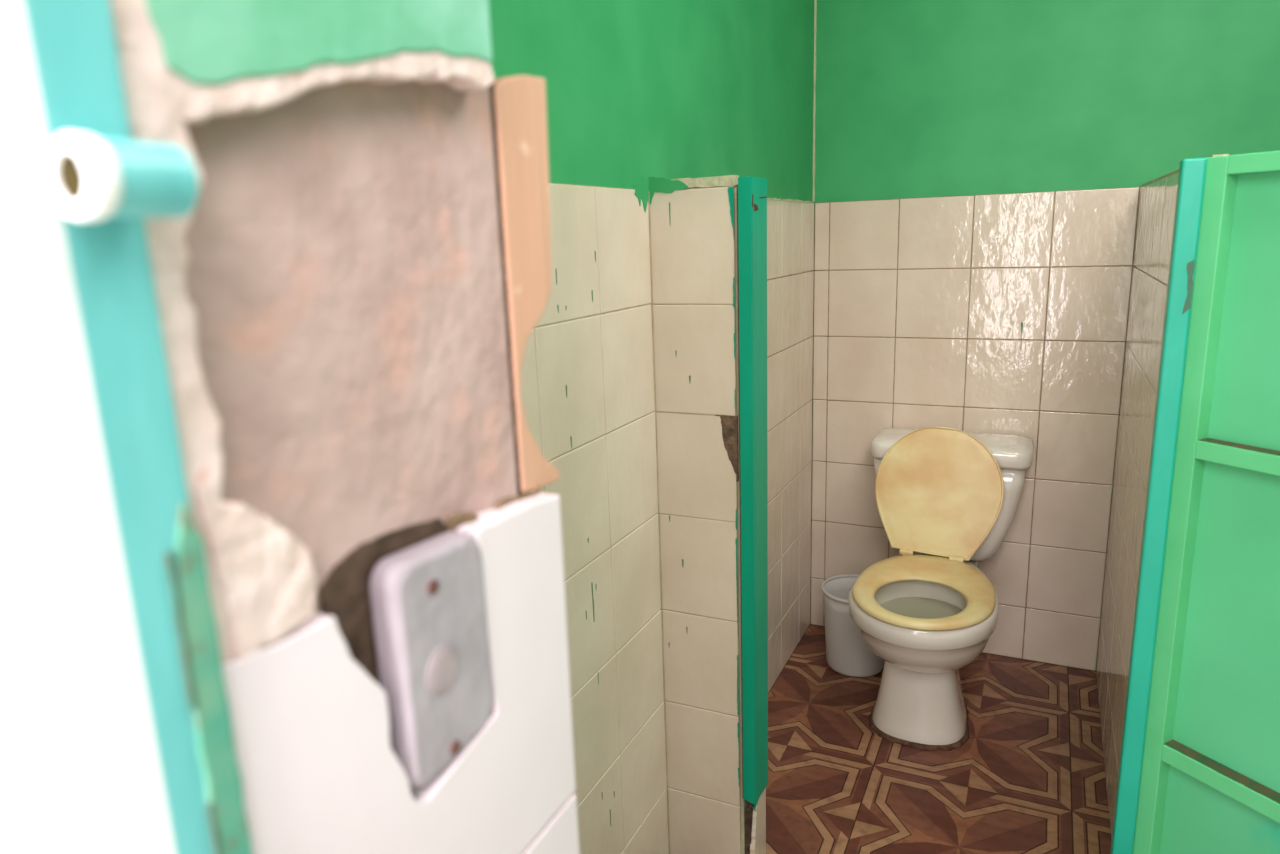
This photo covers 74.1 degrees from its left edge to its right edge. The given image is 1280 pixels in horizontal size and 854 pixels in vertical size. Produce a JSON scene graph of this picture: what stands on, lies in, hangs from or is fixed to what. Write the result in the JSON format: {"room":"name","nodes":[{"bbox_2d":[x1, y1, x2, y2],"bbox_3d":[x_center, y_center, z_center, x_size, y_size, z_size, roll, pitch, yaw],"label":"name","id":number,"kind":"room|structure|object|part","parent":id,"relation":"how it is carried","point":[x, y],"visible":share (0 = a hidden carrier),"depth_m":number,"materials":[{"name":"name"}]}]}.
{"room":"public restroom","nodes":[
{"label":"public restroom","id":0,"kind":"room"},
{"bbox_2d":[110,0,578,853],"bbox_3d":[0.424,-0.008,0.112,2.170,2.500,0.266,4,14,25],"label":"wall","id":1,"kind":"structure","parent":0,"point":[332,294],"depth_m":0.35,"materials":[{"name":"concrete"}]},
{"bbox_2d":[43,133,198,220],"bbox_3d":[-0.144,-0.068,0.234,0.029,0.022,0.030,4,14,25],"label":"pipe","id":2,"kind":"object","parent":1,"relation":"attached to","point":[87,177],"visible":1,"depth_m":0.22,"materials":[{"name":"teal paint"}]},
{"bbox_2d":[0,0,251,853],"bbox_3d":[-0.282,0.157,0.358,0.306,2.120,0.032,4,14,25],"label":"door frame","id":3,"kind":"structure","parent":1,"relation":"attached to","point":[116,731],"depth_m":0.26,"materials":[{"name":"teal paint"}]},
{"bbox_3d":[-0.289,0.160,0.347,0.304,2.120,0.004,4,14,25],"label":"plate","id":4,"kind":"part","parent":3,"relation":"part of","materials":[{"name":"white paint"}]},
{"bbox_2d":[370,531,492,788],"bbox_3d":[-0.097,0.110,0.411,0.016,0.113,0.067,4,14,25],"label":"light switch","id":5,"kind":"object","parent":1,"relation":"attached to","point":[428,602],"visible":0.97,"depth_m":0.40,"materials":[{"name":"grey plastic"}]},
{"bbox_2d":[493,75,559,492],"bbox_3d":[-0.071,-0.079,0.489,0.024,0.234,0.050,4,14,25],"label":"batten","id":6,"kind":"object","parent":1,"relation":"attached to","point":[520,101],"visible":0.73,"depth_m":0.47,"materials":[{"name":"orange wood"}]},
{"bbox_2d":[488,0,816,853],"bbox_3d":[-0.004,-0.329,1.608,0.121,2.500,2.223,4,14,25],"label":"wall","id":7,"kind":"structure","parent":0,"point":[636,90],"depth_m":1.50,"materials":[{"name":"beige tile"}]},
{"bbox_2d":[632,175,765,853],"bbox_3d":[0.126,0.237,1.617,0.192,1.382,0.145,4,14,25],"label":"wall","id":8,"kind":"structure","parent":0,"point":[693,221],"depth_m":1.59,"materials":[{"name":"beige tile"}]},
{"bbox_2d":[737,176,767,809],"bbox_3d":[0.213,0.162,1.583,0.026,1.207,0.088,4,14,25],"label":"door frame","id":9,"kind":"structure","parent":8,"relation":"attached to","point":[751,191],"depth_m":1.55,"materials":[{"name":"teal paint"}]},
{"bbox_2d":[766,624,1111,853],"bbox_3d":[0.943,1.020,1.387,2.150,0.100,2.560,4,14,25],"label":"floor","id":10,"kind":"structure","parent":0,"point":[1028,777],"depth_m":2.04,"materials":[{"name":"brown tile"}]},
{"bbox_2d":[821,574,884,676],"bbox_3d":[0.644,0.594,2.529,0.206,0.248,0.206,4,14,25],"label":"waste bin","id":11,"kind":"object","parent":10,"relation":"on","point":[847,653],"visible":0.6,"depth_m":2.47,"materials":[{"name":"grey plastic"}]},
{"bbox_2d":[848,427,1033,750],"bbox_3d":[0.779,0.398,2.239,0.426,0.750,0.733,4,14,25],"label":"toilet","id":12,"kind":"object","parent":10,"relation":"on","point":[947,498],"visible":1,"depth_m":2.22,"materials":[{"name":"white ceramic"}]},
{"bbox_3d":[0.707,0.401,2.111,0.332,0.018,0.445,4,14,25],"label":"seat","id":13,"kind":"part","parent":12,"relation":"part of","materials":[{"name":"plastic"}]},
{"bbox_3d":[0.808,0.175,2.302,0.331,0.346,0.093,4,14,25],"label":"seat lid","id":14,"kind":"part","parent":12,"relation":"part of","materials":[{"name":"plastic"}]},
{"bbox_3d":[0.887,0.222,2.449,0.402,0.290,0.180,4,14,25],"label":"tank","id":15,"kind":"part","parent":12,"relation":"part of","materials":[{"name":"white ceramic"}]},
{"bbox_3d":[0.882,0.055,2.406,0.426,0.058,0.204,4,14,25],"label":"tank lid","id":16,"kind":"part","parent":12,"relation":"part of","materials":[{"name":"white ceramic"}]},
{"bbox_2d":[1110,158,1206,853],"bbox_3d":[0.765,0.302,1.286,0.028,1.357,0.030,4,14,25],"label":"door frame","id":17,"kind":"structure","parent":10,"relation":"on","point":[1191,178],"depth_m":1.23,"materials":[{"name":"teal paint"}]},
{"bbox_2d":[1133,151,1279,853],"bbox_3d":[0.925,0.325,1.021,0.029,1.298,0.600,-8,14,-25],"label":"door","id":18,"kind":"structure","parent":17,"relation":"attached to","point":[1210,780],"depth_m":1.19,"materials":[{"name":"green paint"}]},
{"bbox_3d":[0.932,0.547,1.071,0.026,0.027,0.540,-8,14,-25],"label":"rail","id":19,"kind":"part","parent":18,"relation":"part of","materials":[{"name":"green paint"}]},
{"bbox_3d":[0.916,0.079,0.965,0.026,0.026,0.540,-8,14,-25],"label":"rail","id":20,"kind":"part","parent":18,"relation":"part of","materials":[{"name":"green paint"}]},
{"bbox_3d":[0.902,-0.296,0.881,0.026,0.024,0.540,-8,14,-25],"label":"rail","id":21,"kind":"part","parent":18,"relation":"part of","materials":[{"name":"green paint"}]},
{"bbox_2d":[810,0,1279,670],"bbox_3d":[1.430,-0.511,2.190,2.150,2.500,0.121,4,14,25],"label":"wall","id":22,"kind":"structure","parent":0,"point":[982,166],"depth_m":2.36,"materials":[{"name":"beige tile"}]},
{"bbox_2d":[1096,154,1228,838],"bbox_3d":[1.098,0.174,1.787,0.101,1.364,1.176,4,14,25],"label":"wall","id":23,"kind":"structure","parent":0,"point":[1157,197],"depth_m":1.88,"materials":[{"name":"tile"}]}
]}

